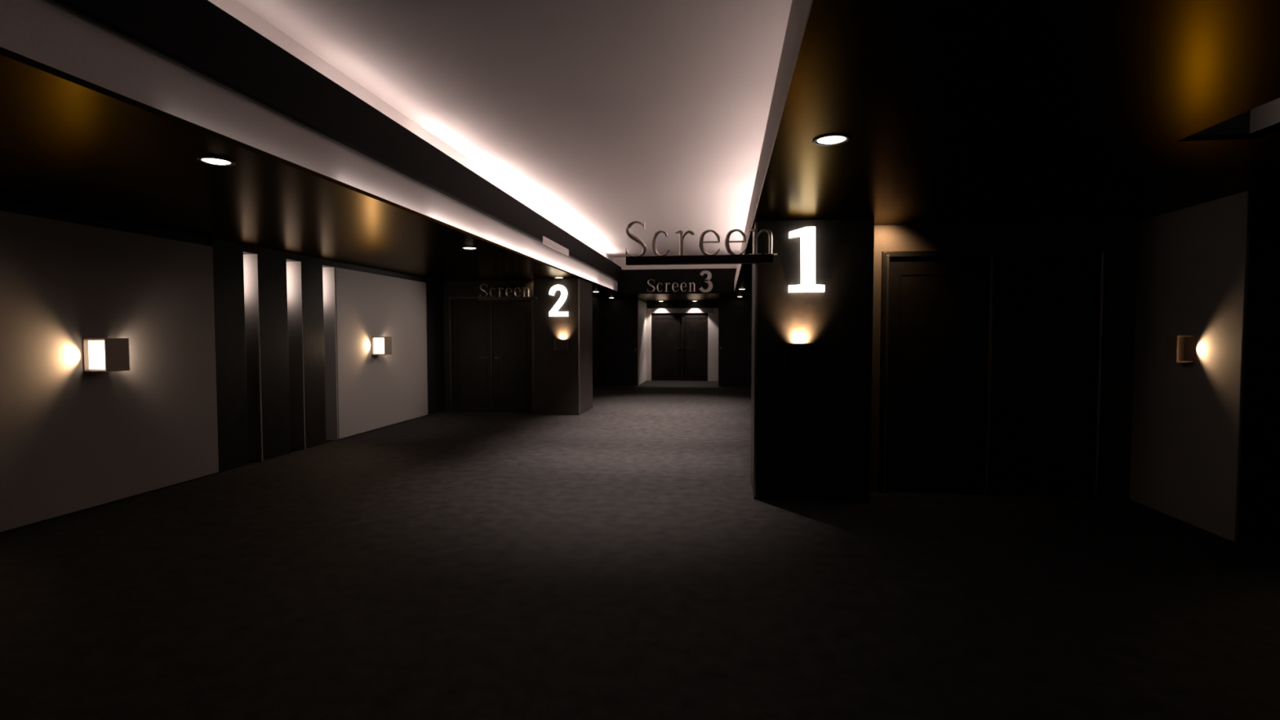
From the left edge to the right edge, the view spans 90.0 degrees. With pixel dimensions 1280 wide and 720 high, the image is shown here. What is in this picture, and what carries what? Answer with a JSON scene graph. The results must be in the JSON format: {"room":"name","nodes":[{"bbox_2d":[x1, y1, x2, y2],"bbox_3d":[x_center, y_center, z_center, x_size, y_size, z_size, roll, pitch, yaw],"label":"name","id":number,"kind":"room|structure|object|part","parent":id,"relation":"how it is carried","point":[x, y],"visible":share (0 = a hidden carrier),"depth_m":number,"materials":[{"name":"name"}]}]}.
{"room":"cinema lobby","nodes":[
{"label":"cinema lobby","id":0,"kind":"room"},
{"bbox_2d":[0,199,444,533],"bbox_3d":[-5.241,0.029,5.680,0.420,2.670,15.900,0,2,7],"label":"wall","id":1,"kind":"structure","parent":0,"point":[275,325],"depth_m":8.22,"materials":[{"name":"black paint"}]},
{"bbox_3d":[-5.456,1.488,2.570,0.012,0.012,9.560,0,2,7],"label":"baseboard","id":2,"kind":"part","parent":1,"relation":"part of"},
{"bbox_2d":[0,209,218,532],"bbox_3d":[-5.155,0.106,4.751,0.029,2.567,5.075,0,2,7],"label":"wall panel","id":3,"kind":"object","parent":1,"relation":"attached to","point":[73,439],"visible":1,"depth_m":5.89,"materials":[{"name":"grey paint"}]},
{"bbox_2d":[82,337,129,372],"bbox_3d":[-4.878,-0.049,5.852,0.235,0.300,0.226,0,2,7],"label":"wall sconce","id":4,"kind":"object","parent":3,"relation":"attached to","point":[100,354],"visible":1,"depth_m":5.78,"materials":[{"name":"brown metal"}]},
{"bbox_2d":[334,266,427,439],"bbox_3d":[-4.341,-0.155,11.001,0.029,2.567,2.910,0,2,7],"label":"wall panel","id":5,"kind":"object","parent":1,"relation":"attached to","point":[374,392],"visible":0.98,"depth_m":10.70,"materials":[{"name":"grey paint"}]},
{"bbox_2d":[371,336,391,355],"bbox_3d":[-4.263,-0.235,10.568,0.235,0.300,0.226,0,2,7],"label":"wall sconce","id":6,"kind":"object","parent":5,"relation":"attached to","point":[380,345],"visible":1,"depth_m":10.49,"materials":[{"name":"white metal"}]},
{"bbox_2d":[443,280,533,410],"bbox_3d":[-3.182,-0.288,13.281,2.340,2.670,0.280,0,2,7],"label":"wall","id":7,"kind":"structure","parent":0,"point":[461,288],"depth_m":13.15,"materials":[{"name":"brown wood"}]},
{"bbox_2d":[448,296,533,412],"bbox_3d":[-3.038,-0.125,13.152,1.810,2.355,0.172,0,2,7],"label":"door","id":8,"kind":"structure","parent":7,"relation":"in","point":[491,342],"depth_m":13.15,"materials":[{"name":"black wood"}]},
{"bbox_2d":[478,284,537,300],"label":"sign","id":9,"kind":"object","parent":7,"relation":"attached to","point":[500,298],"depth_m":12.50,"materials":[{"name":"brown metal"}]},
{"bbox_2d":[533,278,592,414],"bbox_3d":[-1.553,-0.283,13.168,0.919,2.670,1.284,0,2,7],"label":"pillar","id":10,"kind":"structure","parent":0,"point":[563,380],"depth_m":12.56,"materials":[{"name":"paint"}]},
{"bbox_2d":[548,284,568,316],"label":"sign","id":11,"kind":"object","parent":10,"relation":"attached to","point":[553,312],"depth_m":12.43,"materials":[{"name":"white plastic"}]},
{"bbox_2d":[554,339,569,351],"bbox_3d":[-1.515,-0.293,12.447,0.266,0.220,0.143,0,2,7],"label":"sconce","id":12,"kind":"object","parent":10,"relation":"attached to","point":[559,344],"visible":1,"depth_m":12.38,"materials":[{"name":"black metal"}]},
{"bbox_2d":[592,296,601,388],"bbox_3d":[-1.686,-0.424,16.553,0.180,2.670,6.600,0,2,7],"label":"wall","id":13,"kind":"structure","parent":0,"point":[597,302],"depth_m":19.02,"materials":[{"name":"brown wood"}]},
{"bbox_2d":[0,380,1279,719],"bbox_3d":[1.475,1.268,9.449,14.500,0.120,25.000,0,2,7],"label":"floor","id":14,"kind":"structure","parent":0,"point":[618,558],"depth_m":3.90,"materials":[{"name":"grey carpet"}]},
{"bbox_2d":[0,0,1279,302],"bbox_3d":[1.462,-2.020,9.213,14.500,1.130,24.800,0,2,7],"label":"ceiling","id":15,"kind":"structure","parent":0,"point":[400,136],"depth_m":4.27,"materials":[{"name":"paint"}]},
{"bbox_2d":[195,156,235,165],"bbox_3d":[-2.632,-1.232,3.976,0.204,0.014,0.204,0,2,7],"label":"recessed light","id":16,"kind":"object","parent":15,"relation":"in","point":[215,161],"visible":1,"depth_m":3.95,"materials":[{"name":"white metal"}]},
{"bbox_2d":[461,246,477,249],"bbox_3d":[-2.135,-1.400,8.022,0.204,0.014,0.204,0,2,7],"label":"recessed light","id":17,"kind":"object","parent":15,"relation":"in","point":[464,247],"visible":1,"depth_m":7.97,"materials":[{"name":"white"}]},
{"bbox_2d":[542,235,568,256],"bbox_3d":[-1.383,-1.882,10.634,0.012,0.115,1.630,0,2,7],"label":"plate","id":18,"kind":"object","parent":15,"relation":"attached to","point":[546,241],"visible":1,"depth_m":10.53,"materials":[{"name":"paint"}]},
{"bbox_2d":[647,279,695,292],"bbox_3d":[0.846,-2.000,17.235,1.276,0.337,0.060,0,2,7],"label":"sign","id":19,"kind":"object","parent":15,"relation":"attached to","point":[648,283],"depth_m":17.23,"materials":[{"name":"beige metal"}]},
{"bbox_2d":[625,221,777,265],"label":"sign","id":20,"kind":"object","parent":15,"relation":"attached to","point":[733,258],"depth_m":6.03,"materials":[{"name":"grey metal"}]},
{"bbox_2d":[699,270,712,292],"bbox_3d":[1.769,-2.103,17.111,0.325,0.565,0.060,0,2,7],"label":"sign","id":21,"kind":"object","parent":15,"relation":"attached to","point":[708,282],"depth_m":17.07,"materials":[{"name":"beige"}]},
{"bbox_2d":[812,133,850,146],"bbox_3d":[1.058,-1.213,3.536,0.204,0.014,0.204,0,2,7],"label":"recessed light","id":22,"kind":"object","parent":15,"relation":"in","point":[830,139],"visible":1,"depth_m":3.51,"materials":[{"name":"white"}]},
{"bbox_2d":[601,297,751,386],"bbox_3d":[1.498,-0.593,20.597,5.450,2.670,2.350,0,2,7],"label":"wall","id":23,"kind":"structure","parent":0,"point":[624,321],"depth_m":19.65,"materials":[{"name":"paint"}]},
{"bbox_2d":[646,307,718,381],"bbox_3d":[1.425,-0.517,21.548,2.420,2.440,0.172,0,2,7],"label":"door","id":24,"kind":"structure","parent":23,"relation":"in","point":[682,344],"depth_m":21.54,"materials":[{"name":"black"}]},
{"bbox_3d":[2.373,-0.431,21.399,0.200,2.280,0.028,0,2,7],"label":"jamb panel","id":25,"kind":"part","parent":24,"relation":"part of","materials":[{"name":"white"}]},
{"bbox_2d":[751,217,874,502],"bbox_3d":[1.683,-0.003,6.425,1.089,2.670,0.734,0,2,7],"label":"pillar","id":26,"kind":"structure","parent":0,"point":[811,427],"depth_m":6.07,"materials":[{"name":"paint"}]},
{"bbox_2d":[788,226,824,292],"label":"sign","id":27,"kind":"object","parent":26,"relation":"attached to","point":[807,236],"depth_m":5.97,"materials":[{"name":"white plastic"}]},
{"bbox_2d":[870,219,1140,499],"bbox_3d":[3.542,-0.001,6.376,2.620,2.670,0.250,0,2,7],"label":"wall","id":28,"kind":"structure","parent":0,"point":[1120,237],"depth_m":6.15,"materials":[{"name":"black paint"}]},
{"bbox_2d":[878,248,1107,499],"bbox_3d":[3.428,0.136,6.295,2.055,2.405,0.172,0,2,7],"label":"door","id":29,"kind":"structure","parent":28,"relation":"in","point":[992,362],"depth_m":6.28,"materials":[{"name":"black wood"}]},
{"bbox_3d":[3.272,0.239,6.274,0.178,0.056,0.082,0,2,7],"label":"handle","id":30,"kind":"part","parent":29,"relation":"part of","materials":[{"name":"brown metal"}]},
{"bbox_3d":[3.571,0.241,6.235,0.178,0.056,0.082,0,2,7],"label":"handle","id":31,"kind":"part","parent":29,"relation":"part of","materials":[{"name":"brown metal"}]},
{"bbox_2d":[1235,188,1279,545],"bbox_3d":[5.888,0.220,1.084,3.600,2.670,9.650,0,2,7],"label":"wall","id":32,"kind":"structure","parent":0,"point":[1259,515],"depth_m":4.81,"materials":[{"name":"black paint"}]},
{"bbox_2d":[1129,190,1251,542],"bbox_3d":[4.630,0.038,5.459,0.024,2.660,1.280,0,2,7],"label":"wall panel","id":33,"kind":"object","parent":32,"relation":"attached to","point":[1193,261],"visible":1,"depth_m":5.33,"materials":[{"name":"grey paint"}]},
{"bbox_2d":[1164,335,1194,362],"bbox_3d":[4.544,-0.094,5.389,0.130,0.224,0.140,0,2,7],"label":"wall sconce","id":34,"kind":"object","parent":33,"relation":"attached to","point":[1175,344],"visible":1,"depth_m":5.41,"materials":[{"name":"brown metal"}]}
]}

